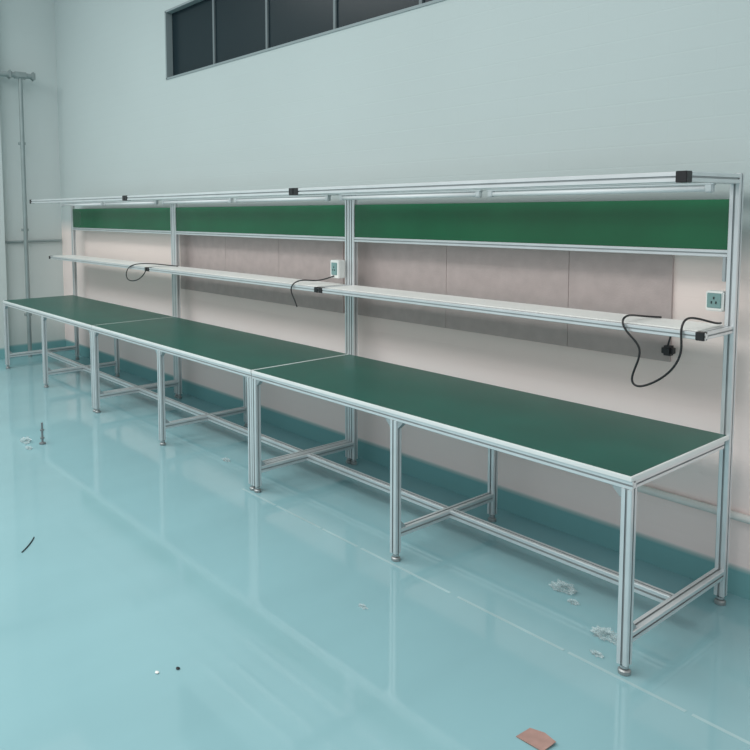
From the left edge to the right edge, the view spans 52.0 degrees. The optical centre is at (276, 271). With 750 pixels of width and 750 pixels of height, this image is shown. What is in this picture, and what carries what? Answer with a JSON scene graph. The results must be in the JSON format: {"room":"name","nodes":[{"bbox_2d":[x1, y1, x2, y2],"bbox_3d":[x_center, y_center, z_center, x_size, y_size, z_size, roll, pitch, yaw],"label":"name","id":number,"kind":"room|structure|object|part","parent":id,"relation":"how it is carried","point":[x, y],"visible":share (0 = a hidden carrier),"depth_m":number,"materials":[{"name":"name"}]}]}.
{"room":"factory floor","nodes":[
{"label":"factory floor","id":0,"kind":"room"},
{"bbox_2d":[0,0,64,352],"bbox_3d":[-5.880,-1.304,6.912,7.950,5.000,0.250,-4,6,-37],"label":"wall","id":1,"kind":"structure","parent":0,"point":[27,27],"depth_m":9.02,"materials":[{"name":"paint"}]},
{"bbox_2d":[0,123,6,359],"bbox_3d":[-3.494,-1.455,8.492,0.770,5.000,0.120,-4,6,-37],"label":"trim","id":2,"kind":"structure","parent":1,"relation":"attached to","point":[3,282],"depth_m":8.77,"materials":[{"name":"paint"}]},
{"bbox_2d":[0,70,35,356],"bbox_3d":[-3.506,-0.609,8.420,1.768,3.325,0.100,-4,6,-37],"label":"pipe","id":3,"kind":"object","parent":1,"relation":"attached to","point":[9,74],"visible":0.99,"depth_m":8.80,"materials":[{"name":"grey metal"}]},
{"bbox_2d":[5,239,61,242],"bbox_3d":[-2.911,-0.363,9.057,0.705,0.027,0.028,-4,6,-37],"label":"conduit","id":4,"kind":"object","parent":1,"relation":"attached to","point":[52,240],"visible":0.8,"depth_m":9.06,"materials":[{"name":"grey metal"}]},
{"bbox_2d":[0,350,749,749],"bbox_3d":[-1.877,1.613,2.122,8.200,0.100,13.150,-4,6,-37],"label":"floor","id":5,"kind":"structure","parent":0,"point":[144,557],"depth_m":3.22,"materials":[{"name":"teal paint"}]},
{"bbox_2d":[39,422,45,444],"bbox_3d":[-1.731,1.195,5.600,0.047,0.160,0.048,-4,6,-37],"label":"bolt","id":6,"kind":"object","parent":5,"relation":"on","point":[42,442],"visible":1,"depth_m":5.59,"materials":[{"name":"metal"}]},
{"bbox_2d":[3,196,177,411],"bbox_3d":[-1.940,0.189,7.573,0.844,1.845,2.346,-4,6,-37],"label":"workbench","id":7,"kind":"object","parent":5,"relation":"on","point":[75,310],"visible":0.84,"depth_m":7.50,"materials":[{"name":"metal"}]},
{"bbox_3d":[-2.953,0.694,8.288,0.040,0.660,0.040,-4,6,-37],"label":"leg","id":8,"kind":"part","parent":7,"relation":"part of","materials":[{"name":"metal"}]},
{"bbox_3d":[-2.631,0.900,8.549,0.763,0.040,0.040,-4,6,-37],"label":"rail","id":9,"kind":"part","parent":7,"relation":"part of","materials":[{"name":"metal"}]},
{"bbox_3d":[-2.255,0.763,7.376,0.040,0.660,0.040,-4,6,-37],"label":"leg","id":10,"kind":"part","parent":7,"relation":"part of","materials":[{"name":"metal"}]},
{"bbox_3d":[-2.258,0.418,7.348,0.032,0.032,2.341,-4,6,-37],"label":"apron rail","id":11,"kind":"part","parent":7,"relation":"part of","materials":[{"name":"metal"}]},
{"bbox_3d":[-2.284,0.935,8.092,0.040,0.040,1.110,-4,6,-37],"label":"rail","id":12,"kind":"part","parent":7,"relation":"part of","materials":[{"name":"metal"}]},
{"bbox_3d":[-2.320,0.078,8.726,0.040,1.805,0.040,-4,6,-37],"label":"upright post","id":13,"kind":"part","parent":7,"relation":"part of","materials":[{"name":"metal"}]},
{"bbox_3d":[-2.000,-0.704,7.460,0.040,0.040,2.341,-4,6,-37],"label":"overhead rail","id":14,"kind":"part","parent":7,"relation":"part of","materials":[{"name":"metal"}]},
{"bbox_2d":[60,202,103,206],"bbox_3d":[-2.091,-0.722,8.112,0.028,0.043,1.106,-4,6,-37],"label":"tube light","id":15,"kind":"object","parent":7,"relation":"attached to","point":[83,203],"visible":0.9,"depth_m":8.01,"materials":[{"name":"white plastic"}]},
{"bbox_3d":[-1.952,0.970,7.624,0.718,0.040,0.040,-4,6,-37],"label":"rail","id":16,"kind":"part","parent":7,"relation":"part of","materials":[{"name":"metal"}]},
{"bbox_2d":[3,301,167,327],"bbox_3d":[-1.956,0.372,7.575,0.800,0.018,2.339,-4,6,-37],"label":"countertop","id":17,"kind":"structure","parent":7,"relation":"on","point":[35,310],"depth_m":7.06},
{"bbox_3d":[-1.558,0.831,6.464,0.040,0.660,0.040,-4,6,-37],"label":"leg","id":18,"kind":"part","parent":7,"relation":"part of","materials":[{"name":"metal"}]},
{"bbox_3d":[-1.842,-0.091,7.628,0.030,0.030,2.341,-4,6,-37],"label":"shelf rail","id":19,"kind":"part","parent":7,"relation":"part of","materials":[{"name":"metal"}]},
{"bbox_3d":[-1.848,-0.714,7.576,0.040,0.040,2.261,-4,6,-37],"label":"overhead rail","id":20,"kind":"part","parent":7,"relation":"part of","materials":[{"name":"metal"}]},
{"bbox_3d":[-1.586,1.004,7.180,0.040,0.040,1.110,-4,6,-37],"label":"rail","id":21,"kind":"part","parent":7,"relation":"part of","materials":[{"name":"metal"}]},
{"bbox_2d":[57,255,165,266],"bbox_3d":[-1.734,-0.109,7.709,0.233,0.016,2.255,-4,6,-37],"label":"shelf","id":22,"kind":"object","parent":7,"relation":"attached to","point":[74,258],"depth_m":7.65,"materials":[{"name":"white laminate"}]},
{"bbox_3d":[-1.653,0.720,7.833,0.040,0.660,0.040,-4,6,-37],"label":"leg","id":23,"kind":"part","parent":7,"relation":"part of","materials":[{"name":"metal"}]},
{"bbox_3d":[-1.628,-0.422,7.766,0.030,0.030,2.261,-4,6,-37],"label":"rail","id":24,"kind":"part","parent":7,"relation":"part of","materials":[{"name":"metal"}]},
{"bbox_3d":[-1.634,-0.542,7.752,0.008,0.211,2.261,-4,6,-37],"label":"panel","id":25,"kind":"part","parent":7,"relation":"part of","materials":[{"name":"green plastic"}]},
{"bbox_2d":[104,200,158,205],"bbox_3d":[-1.397,-0.653,7.204,0.028,0.043,1.106,-4,6,-37],"label":"tube light","id":26,"kind":"object","parent":7,"relation":"attached to","point":[155,202],"visible":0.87,"depth_m":7.14,"materials":[{"name":"white plastic"}]},
{"bbox_3d":[-1.236,1.038,6.725,0.763,0.040,0.040,-4,6,-37],"label":"rail","id":27,"kind":"part","parent":7,"relation":"part of","materials":[{"name":"metal"}]},
{"bbox_2d":[126,263,177,280],"bbox_3d":[-1.169,0.011,6.781,0.589,0.171,0.169,2,5,28],"label":"power cable","id":28,"kind":"object","parent":7,"relation":"on","point":[138,263],"visible":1,"depth_m":6.80,"materials":[{"name":"black plastic"}]},
{"bbox_3d":[-0.925,0.215,6.901,0.040,1.805,0.040,-4,6,-37],"label":"upright post","id":29,"kind":"part","parent":7,"relation":"part of","materials":[{"name":"metal"}]},
{"bbox_2d":[92,188,351,490],"bbox_3d":[-0.524,0.329,5.721,0.844,1.845,2.323,-4,6,-37],"label":"workbench","id":30,"kind":"object","parent":5,"relation":"on","point":[231,350],"visible":0.76,"depth_m":5.56,"materials":[{"name":"metal"}]},
{"bbox_3d":[-1.530,0.834,6.427,0.040,0.660,0.040,-4,6,-37],"label":"leg","id":31,"kind":"part","parent":30,"relation":"part of","materials":[{"name":"metal"}]},
{"bbox_3d":[-1.208,1.040,6.688,0.763,0.040,0.040,-4,6,-37],"label":"rail","id":32,"kind":"part","parent":30,"relation":"part of","materials":[{"name":"metal"}]},
{"bbox_3d":[-0.839,0.902,5.524,0.040,0.660,0.040,-4,6,-37],"label":"leg","id":33,"kind":"part","parent":30,"relation":"part of","materials":[{"name":"metal"}]},
{"bbox_3d":[-0.842,0.557,5.496,0.032,0.032,2.318,-4,6,-37],"label":"apron rail","id":34,"kind":"part","parent":30,"relation":"part of","materials":[{"name":"metal"}]},
{"bbox_3d":[-0.864,1.075,6.236,0.040,0.040,1.099,-4,6,-37],"label":"rail","id":35,"kind":"part","parent":30,"relation":"part of","materials":[{"name":"metal"}]},
{"bbox_3d":[-0.897,0.218,6.864,0.040,1.805,0.040,-4,6,-37],"label":"upright post","id":36,"kind":"part","parent":30,"relation":"part of","materials":[{"name":"metal"}]},
{"bbox_2d":[162,198,233,203],"bbox_3d":[-0.671,-0.582,6.255,0.028,0.043,1.094,-4,6,-37],"label":"tube light","id":37,"kind":"object","parent":30,"relation":"attached to","point":[223,200],"visible":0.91,"depth_m":6.18,"materials":[{"name":"white plastic"}]},
{"bbox_3d":[-0.536,1.110,5.772,0.718,0.040,0.040,-4,6,-37],"label":"rail","id":38,"kind":"part","parent":30,"relation":"part of","materials":[{"name":"metal"}]},
{"bbox_3d":[-0.584,-0.564,5.609,0.040,0.040,2.318,-4,6,-37],"label":"overhead rail","id":39,"kind":"part","parent":30,"relation":"part of","materials":[{"name":"metal"}]},
{"bbox_2d":[92,326,347,372],"bbox_3d":[-0.540,0.512,5.723,0.800,0.018,2.316,-4,6,-37],"label":"countertop","id":40,"kind":"structure","parent":30,"relation":"on","point":[130,337],"depth_m":5.13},
{"bbox_3d":[-0.426,0.048,5.776,0.030,0.030,2.318,-4,6,-37],"label":"shelf rail","id":41,"kind":"part","parent":30,"relation":"part of","materials":[{"name":"metal"}]},
{"bbox_3d":[-0.431,-0.575,5.724,0.040,0.040,2.238,-4,6,-37],"label":"overhead rail","id":42,"kind":"part","parent":30,"relation":"part of","materials":[{"name":"metal"}]},
{"bbox_3d":[-0.236,0.859,5.982,0.040,0.660,0.040,-4,6,-37],"label":"leg","id":43,"kind":"part","parent":30,"relation":"part of","materials":[{"name":"metal"}]},
{"bbox_2d":[153,266,343,286],"bbox_3d":[-0.317,0.030,5.857,0.233,0.016,2.232,-4,6,-37],"label":"shelf","id":44,"kind":"object","parent":30,"relation":"attached to","point":[183,269],"depth_m":5.67,"materials":[{"name":"white laminate"}]},
{"bbox_3d":[-0.148,0.970,4.621,0.040,0.660,0.040,-4,6,-37],"label":"leg","id":45,"kind":"part","parent":30,"relation":"part of","materials":[{"name":"metal"}]},
{"bbox_3d":[-0.173,1.143,5.333,0.040,0.040,1.099,-4,6,-37],"label":"rail","id":46,"kind":"part","parent":30,"relation":"part of","materials":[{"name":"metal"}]},
{"bbox_3d":[-0.211,-0.282,5.915,0.030,0.030,2.238,-4,6,-37],"label":"rail","id":47,"kind":"part","parent":30,"relation":"part of","materials":[{"name":"metal"}]},
{"bbox_3d":[-0.218,-0.402,5.901,0.008,0.211,2.238,-4,6,-37],"label":"panel","id":48,"kind":"part","parent":30,"relation":"part of","materials":[{"name":"green plastic"}]},
{"bbox_2d":[234,195,330,202],"bbox_3d":[0.016,-0.514,5.356,0.028,0.043,1.094,-4,6,-37],"label":"tube light","id":49,"kind":"object","parent":30,"relation":"attached to","point":[307,197],"visible":0.88,"depth_m":5.29,"materials":[{"name":"white plastic"}]},
{"bbox_3d":[0.173,1.177,4.882,0.763,0.040,0.040,-4,6,-37],"label":"rail","id":50,"kind":"part","parent":30,"relation":"part of","materials":[{"name":"metal"}]},
{"bbox_2d":[331,260,344,278],"bbox_3d":[0.404,-0.017,5.036,0.067,0.120,0.085,-4,6,-37],"label":"power socket","id":51,"kind":"object","parent":30,"relation":"attached to","point":[337,266],"visible":0.99,"depth_m":5.01,"materials":[{"name":"white plastic"}]},
{"bbox_2d":[291,275,333,306],"bbox_3d":[0.237,0.128,5.051,0.286,0.206,0.084,-1,5,-7],"label":"power cable","id":52,"kind":"object","parent":51,"relation":"hanging from","point":[333,275],"visible":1,"depth_m":5.04,"materials":[{"name":"black plastic"}]},
{"bbox_3d":[0.382,-0.019,5.019,0.006,0.082,0.055,-4,6,-37],"label":"plate","id":53,"kind":"part","parent":51,"relation":"part of","materials":[{"name":"white plastic"}]},
{"bbox_3d":[0.484,0.354,5.058,0.040,1.805,0.040,-4,6,-37],"label":"upright post","id":54,"kind":"part","parent":30,"relation":"part of","materials":[{"name":"metal"}]},
{"bbox_2d":[242,488,749,744],"bbox_3d":[0.973,1.454,3.124,0.016,0.001,3.897,-4,6,-37],"label":"floor line","id":55,"kind":"object","parent":5,"relation":"on","point":[343,539],"depth_m":3.08,"materials":[{"name":"white paint"}]},
{"bbox_2d":[252,171,744,675],"bbox_3d":[0.892,0.468,3.870,0.844,1.845,2.346,-4,6,-37],"label":"workbench","id":56,"kind":"object","parent":5,"relation":"on","point":[627,452],"visible":0.99,"depth_m":3.53,"materials":[{"name":"metal"}]},
{"bbox_3d":[-0.120,0.973,4.584,0.040,0.660,0.040,-4,6,-37],"label":"leg","id":57,"kind":"part","parent":56,"relation":"part of","materials":[{"name":"metal"}]},
{"bbox_3d":[0.201,1.179,4.846,0.763,0.040,0.040,-4,6,-37],"label":"rail","id":58,"kind":"part","parent":56,"relation":"part of","materials":[{"name":"metal"}]},
{"bbox_3d":[0.512,0.357,5.022,0.040,1.805,0.040,-4,6,-37],"label":"upright post","id":59,"kind":"part","parent":56,"relation":"part of","materials":[{"name":"metal"}]},
{"bbox_3d":[0.548,1.214,4.389,0.040,0.040,1.110,-4,6,-37],"label":"rail","id":60,"kind":"part","parent":56,"relation":"part of","materials":[{"name":"metal"}]},
{"bbox_3d":[0.577,1.042,3.672,0.040,0.660,0.040,-4,6,-37],"label":"leg","id":61,"kind":"part","parent":56,"relation":"part of","materials":[{"name":"metal"}]},
{"bbox_2d":[339,190,482,200],"bbox_3d":[0.741,-0.443,4.408,0.028,0.043,1.106,-4,6,-37],"label":"tube light","id":62,"kind":"object","parent":56,"relation":"attached to","point":[469,193],"visible":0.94,"depth_m":4.33,"materials":[{"name":"white plastic"}]},
{"bbox_3d":[0.574,0.697,3.644,0.032,0.032,2.341,-4,6,-37],"label":"apron rail","id":63,"kind":"part","parent":56,"relation":"part of","materials":[{"name":"metal"}]},
{"bbox_3d":[0.881,1.249,3.920,0.718,0.040,0.040,-4,6,-37],"label":"rail","id":64,"kind":"part","parent":56,"relation":"part of","materials":[{"name":"metal"}]},
{"bbox_3d":[0.832,-0.425,3.757,0.040,0.040,2.341,-4,6,-37],"label":"overhead rail","id":65,"kind":"part","parent":56,"relation":"part of","materials":[{"name":"metal"}]},
{"bbox_2d":[252,370,728,481],"bbox_3d":[0.876,0.651,3.871,0.800,0.018,2.339,-4,6,-37],"label":"countertop","id":66,"kind":"structure","parent":56,"relation":"on","point":[649,471],"depth_m":3.11,"materials":[{"name":"green rubber"}]},
{"bbox_3d":[1.180,0.999,4.130,0.040,0.660,0.040,-4,6,-37],"label":"leg","id":67,"kind":"part","parent":56,"relation":"part of","materials":[{"name":"metal"}]},
{"bbox_3d":[0.985,-0.435,3.873,0.040,0.040,2.261,-4,6,-37],"label":"overhead rail","id":68,"kind":"part","parent":56,"relation":"part of","materials":[{"name":"metal"}]},
{"bbox_3d":[0.990,0.187,3.924,0.030,0.030,2.341,-4,6,-37],"label":"shelf rail","id":69,"kind":"part","parent":56,"relation":"part of","materials":[{"name":"metal"}]},
{"bbox_2d":[328,285,722,330],"bbox_3d":[1.099,0.170,4.005,0.233,0.016,2.255,-4,6,-37],"label":"shelf","id":70,"kind":"object","parent":56,"relation":"attached to","point":[542,309],"depth_m":3.70,"materials":[{"name":"white laminate"}]},
{"bbox_3d":[1.205,-0.143,4.063,0.030,0.030,2.261,-4,6,-37],"label":"rail","id":71,"kind":"part","parent":56,"relation":"part of","materials":[{"name":"metal"}]},
{"bbox_3d":[1.198,-0.263,4.049,0.008,0.211,2.261,-4,6,-37],"label":"panel","id":72,"kind":"part","parent":56,"relation":"part of","materials":[{"name":"green plastic"}]},
{"bbox_3d":[1.246,1.282,3.476,0.040,0.040,1.110,-4,6,-37],"label":"rail","id":73,"kind":"part","parent":56,"relation":"part of","materials":[{"name":"metal"}]},
{"bbox_2d":[487,183,715,196],"bbox_3d":[1.436,-0.374,3.500,0.028,0.043,1.106,-4,6,-37],"label":"tube light","id":74,"kind":"object","parent":56,"relation":"attached to","point":[709,187],"visible":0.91,"depth_m":3.40,"materials":[{"name":"white plastic"}]},
{"bbox_3d":[1.275,1.110,2.760,0.040,0.660,0.040,-4,6,-37],"label":"leg","id":75,"kind":"part","parent":56,"relation":"part of","materials":[{"name":"metal"}]},
{"bbox_2d":[622,314,721,386],"bbox_3d":[1.668,0.328,3.215,0.270,0.312,0.314,-4,6,-37],"label":"power cable","id":76,"kind":"object","parent":56,"relation":"on","point":[628,315],"visible":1,"depth_m":3.16,"materials":[{"name":"black plastic"}]},
{"bbox_3d":[1.596,1.317,3.021,0.763,0.040,0.040,-4,6,-37],"label":"rail","id":77,"kind":"part","parent":56,"relation":"part of","materials":[{"name":"metal"}]},
{"bbox_3d":[1.574,0.744,2.961,0.724,0.032,0.032,-4,6,-37],"label":"apron rail","id":78,"kind":"part","parent":56,"relation":"part of","materials":[{"name":"metal"}]},
{"bbox_3d":[1.714,-0.369,2.985,0.422,0.040,0.040,-4,6,-37],"label":"overhead arm","id":79,"kind":"part","parent":56,"relation":"part of","materials":[{"name":"metal"}]},
{"bbox_2d":[706,290,725,311],"bbox_3d":[1.863,0.124,3.210,0.057,0.085,0.070,-4,6,-37],"label":"power socket","id":80,"kind":"object","parent":56,"relation":"attached to","point":[715,299],"visible":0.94,"depth_m":3.19,"materials":[{"name":"white plastic"}]},
{"bbox_3d":[1.845,0.122,3.196,0.006,0.063,0.056,-4,6,-37],"label":"plate","id":81,"kind":"part","parent":80,"relation":"part of","materials":[{"name":"white plastic"}]},
{"bbox_3d":[1.907,0.494,3.197,0.040,1.805,0.040,-4,6,-37],"label":"upright post","id":82,"kind":"part","parent":56,"relation":"part of","materials":[{"name":"metal"}]},
{"bbox_2d":[516,728,555,749],"bbox_3d":[0.841,1.505,2.445,0.085,0.010,0.100,-4,6,-37],"label":"scrap","id":83,"kind":"object","parent":5,"relation":"on","point":[540,740],"visible":1,"depth_m":2.44,"materials":[{"name":"pink paper"}]},
{"bbox_2d":[54,0,749,599],"bbox_3d":[0.351,-1.244,5.502,0.250,5.000,10.150,-4,6,-37],"label":"wall","id":84,"kind":"structure","parent":0,"point":[447,90],"depth_m":4.45,"materials":[{"name":"paint"}]},
{"bbox_2d":[180,235,344,312],"bbox_3d":[-0.209,-0.062,6.133,0.015,0.570,2.227,-4,6,-37],"label":"board","id":85,"kind":"object","parent":84,"relation":"attached to","point":[286,258],"visible":0.61,"depth_m":5.96,"materials":[{"name":"beige"}]},
{"bbox_2d":[165,0,444,79],"bbox_3d":[0.620,-1.940,4.971,0.126,0.626,5.281,-4,6,-37],"label":"window","id":86,"kind":"structure","parent":84,"relation":"in","point":[199,34],"depth_m":6.07,"materials":[{"name":"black glass"}]},
{"bbox_2d":[358,242,673,361],"bbox_3d":[1.182,0.073,4.314,0.015,0.565,2.097,-4,6,-37],"label":"board","id":87,"kind":"object","parent":84,"relation":"attached to","point":[621,283],"visible":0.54,"depth_m":4.08,"materials":[{"name":"beige"}]},
{"bbox_2d":[661,336,675,355],"bbox_3d":[1.797,0.307,3.463,0.050,0.154,0.059,-4,6,-37],"label":"plug","id":88,"kind":"object","parent":87,"relation":"attached to","point":[668,350],"visible":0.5,"depth_m":3.46,"materials":[{"name":"black plastic"}]},
{"bbox_2d":[637,485,749,523],"bbox_3d":[2.238,1.088,2.990,0.036,0.034,3.400,-4,6,-37],"label":"conduit","id":89,"kind":"object","parent":84,"relation":"attached to","point":[737,516],"visible":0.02,"depth_m":3.44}
]}

